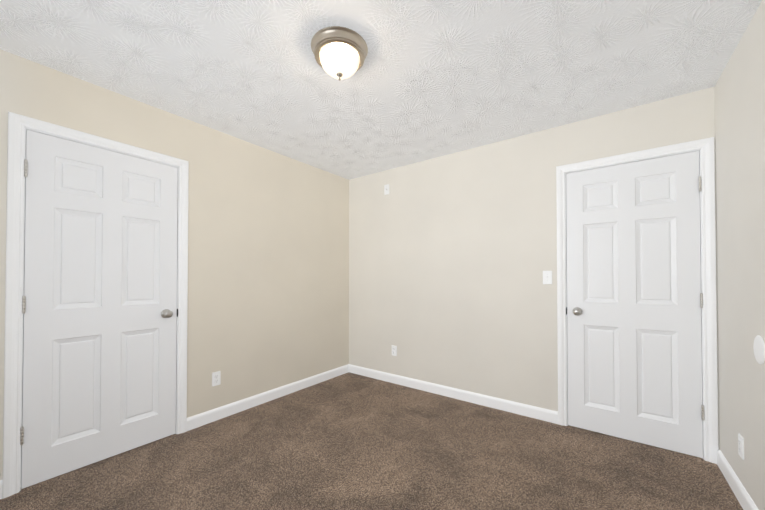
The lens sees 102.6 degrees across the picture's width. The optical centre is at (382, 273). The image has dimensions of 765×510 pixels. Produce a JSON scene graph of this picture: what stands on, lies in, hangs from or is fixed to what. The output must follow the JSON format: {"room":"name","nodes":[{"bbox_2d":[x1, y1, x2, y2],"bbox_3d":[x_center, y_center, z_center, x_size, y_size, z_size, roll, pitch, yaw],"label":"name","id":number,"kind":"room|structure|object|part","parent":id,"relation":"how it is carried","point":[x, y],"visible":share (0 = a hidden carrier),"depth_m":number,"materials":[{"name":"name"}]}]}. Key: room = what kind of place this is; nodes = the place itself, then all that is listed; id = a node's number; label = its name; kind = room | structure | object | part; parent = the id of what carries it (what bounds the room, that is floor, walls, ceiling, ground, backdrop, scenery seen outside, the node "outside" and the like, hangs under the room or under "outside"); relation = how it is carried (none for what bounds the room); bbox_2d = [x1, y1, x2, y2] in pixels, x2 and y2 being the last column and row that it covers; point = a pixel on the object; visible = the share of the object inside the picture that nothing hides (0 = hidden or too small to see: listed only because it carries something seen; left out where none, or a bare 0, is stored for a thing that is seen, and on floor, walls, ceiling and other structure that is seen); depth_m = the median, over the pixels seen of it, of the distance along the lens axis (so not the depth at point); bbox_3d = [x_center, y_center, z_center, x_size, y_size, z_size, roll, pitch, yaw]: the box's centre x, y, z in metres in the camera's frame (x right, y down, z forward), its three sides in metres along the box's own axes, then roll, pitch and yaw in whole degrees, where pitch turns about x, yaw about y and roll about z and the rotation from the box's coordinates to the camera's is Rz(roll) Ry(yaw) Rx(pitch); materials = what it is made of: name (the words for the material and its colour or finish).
{"room":"empty bedroom","nodes":[
{"label":"empty bedroom","id":0,"kind":"room"},
{"bbox_2d":[0,49,348,479],"bbox_3d":[-1.518,0.008,2.520,0.115,2.440,3.515,-1,-1,36],"label":"wall","id":1,"kind":"structure","parent":0,"point":[268,270],"depth_m":2.73,"materials":[{"name":"paint"}]},
{"bbox_2d":[2,111,188,498],"bbox_3d":[-1.838,0.169,2.069,0.133,2.108,0.899,-1,-1,36],"label":"door frame","id":2,"kind":"structure","parent":1,"relation":"attached to","point":[18,124],"depth_m":1.72,"materials":[{"name":"white wood"}]},
{"bbox_2d":[20,130,177,488],"bbox_3d":[-1.788,0.199,2.034,0.101,2.032,0.783,-1,-1,36],"label":"door","id":3,"kind":"structure","parent":1,"relation":"in","point":[100,315],"depth_m":1.98,"materials":[{"name":"white wood"}]},
{"bbox_3d":[-2.035,0.157,1.739,0.044,1.607,0.014,-1,-1,36],"label":"left door hinges","id":4,"kind":"part","parent":3,"relation":"part of","materials":[{"name":"silver metal"}]},
{"bbox_3d":[-1.588,0.300,2.299,0.096,0.067,0.116,-1,-1,36],"label":"knob","id":5,"kind":"part","parent":3,"relation":"part of","materials":[{"name":"grey metal"}]},
{"bbox_2d":[0,364,348,498],"bbox_3d":[-1.432,1.179,2.514,0.014,0.098,3.400,-1,-1,36],"label":"baseboard","id":6,"kind":"structure","parent":1,"relation":"attached to","point":[206,417],"depth_m":2.86,"materials":[{"name":"white wood"}]},
{"bbox_2d":[212,371,220,386],"bbox_3d":[-1.394,0.884,2.574,0.008,0.114,0.070,-1,-1,36],"label":"outlet","id":7,"kind":"object","parent":1,"relation":"attached to","point":[216,378],"visible":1,"depth_m":2.57,"materials":[{"name":"white plastic"}]},
{"bbox_2d":[0,372,742,509],"bbox_3d":[-0.141,1.266,1.560,3.453,0.100,3.630,-1,-1,36],"label":"floor","id":8,"kind":"structure","parent":0,"point":[349,441],"depth_m":1.94,"materials":[{"name":"carpet"}]},
{"bbox_2d":[0,0,761,179],"bbox_3d":[-0.141,-1.274,1.591,3.453,0.100,3.630,-1,-1,36],"label":"ceiling","id":9,"kind":"structure","parent":0,"point":[429,79],"depth_m":1.77,"materials":[{"name":"white paint"}]},
{"bbox_2d":[311,26,367,80],"bbox_3d":[-0.233,-1.136,1.669,0.306,0.173,0.306,-1,-1,36],"label":"flush-mount light","id":10,"kind":"object","parent":9,"relation":"attached to","point":[339,53],"visible":1,"depth_m":1.59,"materials":[{"name":"white glass"}]},
{"bbox_3d":[-0.233,-1.127,1.669,0.219,0.088,0.219,-1,-1,36],"label":"glass","id":11,"kind":"part","parent":10,"relation":"part of","materials":[{"name":"white glass"}]},
{"bbox_2d":[349,87,718,440],"bbox_3d":[0.903,0.013,2.989,3.453,2.440,0.115,-1,-1,36],"label":"wall","id":12,"kind":"structure","parent":0,"point":[452,257],"depth_m":2.91,"materials":[{"name":"paint"}]},
{"bbox_2d":[384,184,388,194],"bbox_3d":[0.046,-0.975,3.552,0.070,0.114,0.016,-1,-1,36],"label":"outlet plate","id":13,"kind":"object","parent":12,"relation":"attached to","point":[386,189],"visible":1,"depth_m":3.56,"materials":[{"name":"white plastic"}]},
{"bbox_2d":[392,345,396,355],"bbox_3d":[0.131,0.874,3.472,0.070,0.114,0.008,-1,-1,36],"label":"outlet","id":14,"kind":"object","parent":12,"relation":"attached to","point":[394,350],"visible":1,"depth_m":3.47,"materials":[{"name":"white plastic"}]},
{"bbox_2d":[349,364,557,423],"bbox_3d":[0.500,1.187,3.191,2.318,0.098,0.014,-1,-1,36],"label":"baseboard","id":15,"kind":"structure","parent":12,"relation":"attached to","point":[544,414],"depth_m":2.97,"materials":[{"name":"white wood"}]},
{"bbox_2d":[543,271,551,283],"bbox_3d":[1.374,0.033,2.557,0.070,0.114,0.019,-1,-1,36],"label":"switch plate","id":16,"kind":"object","parent":12,"relation":"attached to","point":[547,277],"visible":1,"depth_m":2.56,"materials":[{"name":"white plastic"}]},
{"bbox_2d":[566,151,704,457],"bbox_3d":[1.789,0.202,2.242,0.783,2.032,0.104,-1,-1,36],"label":"door","id":17,"kind":"structure","parent":12,"relation":"in","point":[633,313],"depth_m":2.22,"materials":[{"name":"white wood"}]},
{"bbox_3d":[1.519,0.302,2.437,0.116,0.067,0.100,-1,-1,36],"label":"knob","id":18,"kind":"part","parent":17,"relation":"part of","materials":[{"name":"grey metal"}]},
{"bbox_3d":[2.113,0.160,2.035,0.014,1.607,0.044,-1,-1,36],"label":"right door hinges","id":19,"kind":"part","parent":17,"relation":"part of","materials":[{"name":"silver metal"}]},
{"bbox_2d":[556,137,718,463],"bbox_3d":[1.828,0.171,2.292,0.899,2.108,0.133,-1,-1,36],"label":"door frame","id":20,"kind":"structure","parent":12,"relation":"attached to","point":[706,146],"depth_m":2.02,"materials":[{"name":"white wood"}]},
{"bbox_2d":[714,0,764,509],"bbox_3d":[1.167,-0.016,0.537,0.115,2.440,3.515,-1,-1,36],"label":"wall","id":21,"kind":"structure","parent":0,"point":[739,89],"depth_m":1.60,"materials":[{"name":"paint"}]},
{"bbox_2d":[717,450,758,509],"bbox_3d":[1.143,1.155,0.600,0.014,0.098,3.380,-1,-1,36],"label":"baseboard","id":22,"kind":"structure","parent":21,"relation":"attached to","point":[743,497],"depth_m":1.69,"materials":[{"name":"white wood"}]},
{"bbox_2d":[738,433,743,459],"bbox_3d":[1.909,0.922,1.635,0.008,0.114,0.070,-1,-1,36],"label":"outlet","id":23,"kind":"object","parent":21,"relation":"attached to","point":[740,445],"visible":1,"depth_m":1.62,"materials":[{"name":"white plastic"}]},
{"bbox_2d":[753,335,764,363],"bbox_3d":[1.752,0.355,1.428,0.008,0.132,0.132,-1,-1,36],"label":"protector","id":24,"kind":"object","parent":21,"relation":"in","point":[759,348],"visible":1,"depth_m":1.41,"materials":[{"name":"white plastic"}]}
]}

